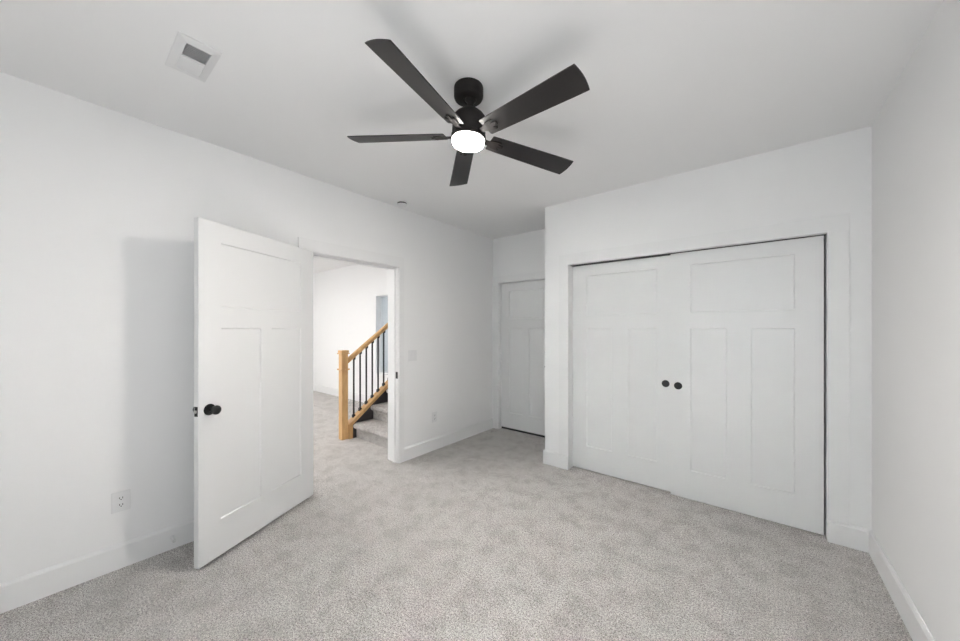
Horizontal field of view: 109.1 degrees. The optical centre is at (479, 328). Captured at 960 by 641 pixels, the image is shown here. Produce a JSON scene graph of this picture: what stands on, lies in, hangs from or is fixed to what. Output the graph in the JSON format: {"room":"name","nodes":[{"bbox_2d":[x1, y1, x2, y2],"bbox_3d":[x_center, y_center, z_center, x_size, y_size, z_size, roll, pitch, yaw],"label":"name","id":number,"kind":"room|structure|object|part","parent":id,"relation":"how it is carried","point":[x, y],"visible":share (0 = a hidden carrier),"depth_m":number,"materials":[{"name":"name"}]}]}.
{"room":"empty bedroom","nodes":[
{"label":"empty bedroom","id":0,"kind":"room"},
{"bbox_2d":[0,72,492,583],"bbox_3d":[-1.460,0.065,2.961,0.162,2.680,5.275,0,0,39],"label":"wall","id":1,"kind":"structure","parent":0,"point":[99,205],"depth_m":2.04,"materials":[{"name":"white paint"}]},
{"bbox_2d":[111,489,130,513],"bbox_3d":[-2.115,1.015,2.015,0.008,0.118,0.080,0,0,39],"label":"electrical outlet","id":2,"kind":"object","parent":1,"relation":"attached to","point":[120,501],"visible":1,"depth_m":2.01,"materials":[{"name":"white plastic"}]},
{"bbox_2d":[117,495,124,501],"bbox_3d":[-2.112,0.996,2.013,0.002,0.029,0.033,0,0,39],"label":"receptacle","id":3,"kind":"object","parent":2,"relation":"attached to","point":[120,498],"depth_m":2.01,"materials":[{"name":"grey plastic"}]},
{"bbox_2d":[117,501,124,507],"bbox_3d":[-2.112,1.034,2.013,0.002,0.029,0.033,0,0,39],"label":"receptacle","id":4,"kind":"object","parent":2,"relation":"attached to","point":[120,504],"depth_m":2.01,"materials":[{"name":"grey plastic"}]},
{"bbox_2d":[170,535,175,542],"bbox_3d":[-1.937,1.327,2.159,0.073,0.024,0.024,0,0,39],"label":"door stop","id":5,"kind":"object","parent":1,"relation":"attached to","point":[171,536],"visible":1,"depth_m":2.16,"materials":[{"name":"white plastic"}]},
{"bbox_2d":[0,418,492,613],"bbox_3d":[-1.424,1.334,2.865,0.015,0.142,5.140,0,0,39],"label":"baseboard","id":6,"kind":"structure","parent":1,"relation":"attached to","point":[26,589],"depth_m":1.97,"materials":[{"name":"white paint"}]},
{"bbox_2d":[193,217,312,568],"bbox_3d":[-1.526,0.370,2.422,0.170,2.030,0.941,0,0,14],"label":"door","id":7,"kind":"structure","parent":1,"relation":"in","point":[253,407],"depth_m":2.28,"materials":[{"name":"white paint"}]},
{"bbox_3d":[-1.640,0.478,1.975,0.024,0.057,0.002,0,0,14],"label":"latch plate","id":8,"kind":"part","parent":7,"relation":"part of","materials":[{"name":"black metal"}]},
{"bbox_3d":[-1.570,0.478,2.022,0.058,0.055,0.055,0,0,14],"label":"knob","id":9,"kind":"part","parent":7,"relation":"part of","materials":[{"name":"black metal"}]},
{"bbox_2d":[298,237,403,462],"bbox_3d":[-1.216,0.327,3.264,0.196,2.156,1.074,0,0,39],"label":"trim","id":10,"kind":"structure","parent":1,"relation":"attached to","point":[322,250],"depth_m":3.58,"materials":[{"name":"white paint"}]},
{"bbox_2d":[408,350,416,360],"bbox_3d":[-0.735,0.290,3.722,0.010,0.118,0.120,0,0,39],"label":"light switch","id":11,"kind":"object","parent":1,"relation":"attached to","point":[412,354],"visible":1,"depth_m":3.72,"materials":[{"name":"white plastic"}]},
{"bbox_2d":[432,411,436,421],"bbox_3d":[-0.529,1.023,3.980,0.008,0.116,0.078,0,0,39],"label":"electrical outlet","id":12,"kind":"object","parent":1,"relation":"attached to","point":[434,414],"visible":1,"depth_m":3.97,"materials":[{"name":"white plastic"}]},
{"bbox_2d":[313,264,387,395],"bbox_3d":[-2.940,0.065,7.320,5.430,2.680,0.300,0,0,39],"label":"wall","id":13,"kind":"structure","parent":0,"point":[346,300],"depth_m":6.87,"materials":[{"name":"white paint"}]},
{"bbox_2d":[313,384,369,402],"bbox_3d":[-2.992,1.334,7.160,5.310,0.142,0.015,0,0,39],"label":"baseboard","id":14,"kind":"structure","parent":13,"relation":"attached to","point":[318,388],"depth_m":7.24,"materials":[{"name":"white paint"}]},
{"bbox_2d":[380,296,387,373],"bbox_3d":[-1.498,0.106,6.105,0.900,1.428,0.060,0,0,39],"label":"window","id":15,"kind":"structure","parent":13,"relation":"in","point":[381,297],"depth_m":6.38,"materials":[{"name":"white paint"}]},
{"bbox_2d":[0,391,912,640],"bbox_3d":[-2.055,1.465,4.518,10.327,0.120,7.950,0,0,39],"label":"floor","id":16,"kind":"structure","parent":0,"point":[476,537],"depth_m":1.98,"materials":[{"name":"carpet"}]},
{"bbox_2d":[337,323,387,439],"bbox_3d":[-1.320,0.389,4.885,0.123,2.031,1.453,0,0,39],"label":"stair railing","id":17,"kind":"object","parent":16,"relation":"on","point":[346,429],"visible":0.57,"depth_m":4.48,"materials":[{"name":"brown wood"}]},
{"bbox_3d":[-1.744,0.853,4.367,0.083,1.105,0.083,0,0,39],"label":"newel post","id":18,"kind":"part","parent":17,"relation":"part of","materials":[{"name":"brown wood"}]},
{"bbox_3d":[-1.293,-0.088,4.926,0.062,1.076,1.354,0,0,39],"label":"handrail","id":19,"kind":"part","parent":17,"relation":"part of","materials":[{"name":"brown wood"}]},
{"bbox_3d":[-1.281,0.738,4.917,0.101,1.077,1.354,0,0,39],"label":"rail","id":20,"kind":"part","parent":17,"relation":"part of","materials":[{"name":"brown wood"}]},
{"bbox_2d":[353,389,387,448],"bbox_3d":[-0.212,0.170,5.397,0.951,2.470,3.333,0,0,39],"label":"staircase","id":21,"kind":"structure","parent":16,"relation":"on","point":[375,430],"depth_m":4.33,"materials":[{"name":"carpet"}]},
{"bbox_2d":[0,0,942,272],"bbox_3d":[-2.679,-1.335,3.744,10.327,0.120,5.862,0,0,39],"label":"ceiling","id":22,"kind":"structure","parent":0,"point":[676,87],"depth_m":1.73,"materials":[{"name":"white paint"}]},
{"bbox_2d":[165,31,221,82],"bbox_3d":[-1.355,-1.270,1.614,0.293,0.010,0.154,0,0,39],"label":"ceiling vent","id":23,"kind":"object","parent":22,"relation":"in","point":[187,55],"visible":1,"depth_m":1.60,"materials":[{"name":"white plastic"}]},
{"bbox_2d":[397,201,406,206],"bbox_3d":[-0.789,-1.260,3.464,0.102,0.029,0.102,0,0,39],"label":"smoke detector","id":24,"kind":"object","parent":22,"relation":"attached to","point":[400,204],"visible":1,"depth_m":3.43,"materials":[{"name":"white plastic"}]},
{"bbox_2d":[347,39,589,185],"bbox_3d":[-0.049,-1.117,1.774,1.266,0.315,1.282,0,0,39],"label":"ceiling fan","id":25,"kind":"object","parent":22,"relation":"hanging from","point":[469,123],"visible":1,"depth_m":1.69,"materials":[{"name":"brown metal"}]},
{"bbox_3d":[-0.450,-1.044,1.872,0.543,0.006,0.130,4,15,10],"label":"blade","id":26,"kind":"part","parent":25,"relation":"part of","materials":[{"name":"black wood"}]},
{"bbox_3d":[-0.244,-1.024,1.455,0.130,0.006,0.543,20,8,26],"label":"blade","id":27,"kind":"part","parent":25,"relation":"part of","materials":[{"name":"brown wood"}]},
{"bbox_3d":[-0.117,-1.030,2.197,0.130,0.006,0.543,-11,3,-8],"label":"blade","id":28,"kind":"part","parent":25,"relation":"part of","materials":[{"name":"black wood"}]},
{"bbox_3d":[-0.063,-0.981,1.806,0.173,0.039,0.173,4,1,39],"label":"lamp glass","id":29,"kind":"part","parent":25,"relation":"part of","materials":[{"name":"white glass"}]},
{"bbox_3d":[0.293,-1.000,1.981,0.543,0.006,0.130,3,-13,-26],"label":"blade","id":30,"kind":"part","parent":25,"relation":"part of","materials":[{"name":"black wood"}]},
{"bbox_3d":[0.215,-0.997,1.523,0.543,0.006,0.130,5,-13,46],"label":"blade","id":31,"kind":"part","parent":25,"relation":"part of","materials":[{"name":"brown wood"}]},
{"bbox_2d":[493,229,544,276],"bbox_3d":[0.700,0.065,4.557,1.195,2.680,0.162,0,0,39],"label":"wall","id":32,"kind":"structure","parent":0,"point":[522,253],"depth_m":4.59,"materials":[{"name":"white paint"}]},
{"bbox_2d":[492,271,544,428],"bbox_3d":[0.617,0.335,4.613,0.994,2.140,0.179,0,0,39],"label":"trim","id":33,"kind":"structure","parent":32,"relation":"attached to","point":[496,281],"depth_m":4.81,"materials":[{"name":"white paint"}]},
{"bbox_2d":[501,280,544,437],"bbox_3d":[0.604,0.383,4.574,0.799,2.038,0.102,0,0,39],"label":"door","id":34,"kind":"structure","parent":32,"relation":"in","point":[522,303],"depth_m":4.61,"materials":[{"name":"white paint"}]},
{"bbox_2d":[545,126,871,530],"bbox_3d":[1.867,0.065,3.233,2.285,2.680,0.947,0,0,39],"label":"wall","id":35,"kind":"structure","parent":0,"point":[831,175],"depth_m":2.50,"materials":[{"name":"white paint"}]},
{"bbox_2d":[571,234,825,266],"bbox_3d":[1.643,-0.637,2.902,1.825,0.002,0.080,0,0,39],"label":"sliding track","id":36,"kind":"object","parent":35,"relation":"attached to","point":[824,235],"visible":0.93,"depth_m":2.92,"materials":[{"name":"grey"}]},
{"bbox_2d":[573,255,670,491],"bbox_3d":[1.315,0.381,3.210,0.926,2.030,0.039,0,0,39],"label":"door","id":37,"kind":"structure","parent":36,"relation":"hanging from","point":[622,309],"depth_m":3.17,"materials":[{"name":"white paint"}]},
{"bbox_3d":[1.604,0.472,2.955,0.061,0.061,0.006,0,0,39],"label":"finger pull","id":38,"kind":"part","parent":37,"relation":"part of","materials":[{"name":"black metal"}]},
{"bbox_2d":[671,236,823,534],"bbox_3d":[1.980,0.382,2.617,0.921,2.030,0.039,0,0,39],"label":"door","id":39,"kind":"structure","parent":36,"relation":"hanging from","point":[747,321],"depth_m":2.56,"materials":[{"name":"white paint"}]},
{"bbox_3d":[1.655,0.475,2.858,0.061,0.061,0.006,0,0,39],"label":"finger pull","id":40,"kind":"part","parent":39,"relation":"part of","materials":[{"name":"black metal"}]},
{"bbox_2d":[559,213,849,537],"bbox_3d":[1.642,0.331,2.901,2.025,2.149,0.176,0,0,39],"label":"trim","id":41,"kind":"structure","parent":35,"relation":"attached to","point":[836,228],"depth_m":2.26,"materials":[{"name":"white paint"}]},
{"bbox_2d":[543,449,868,552],"bbox_3d":[1.770,1.334,3.136,2.285,0.142,0.704,0,0,39],"label":"baseboard","id":42,"kind":"structure","parent":35,"relation":"attached to","point":[854,537],"depth_m":2.22,"materials":[{"name":"white paint"}]},
{"bbox_2d":[872,0,959,640],"bbox_3d":[1.379,0.065,0.681,0.162,2.680,5.532,0,0,39],"label":"wall","id":43,"kind":"structure","parent":0,"point":[916,131],"depth_m":1.51,"materials":[{"name":"white paint"}]},
{"bbox_2d":[869,530,934,640],"bbox_3d":[1.055,1.334,0.420,0.015,0.142,4.449,0,0,39],"label":"baseboard","id":44,"kind":"structure","parent":43,"relation":"attached to","point":[912,619],"depth_m":1.70,"materials":[{"name":"white paint"}]}
]}

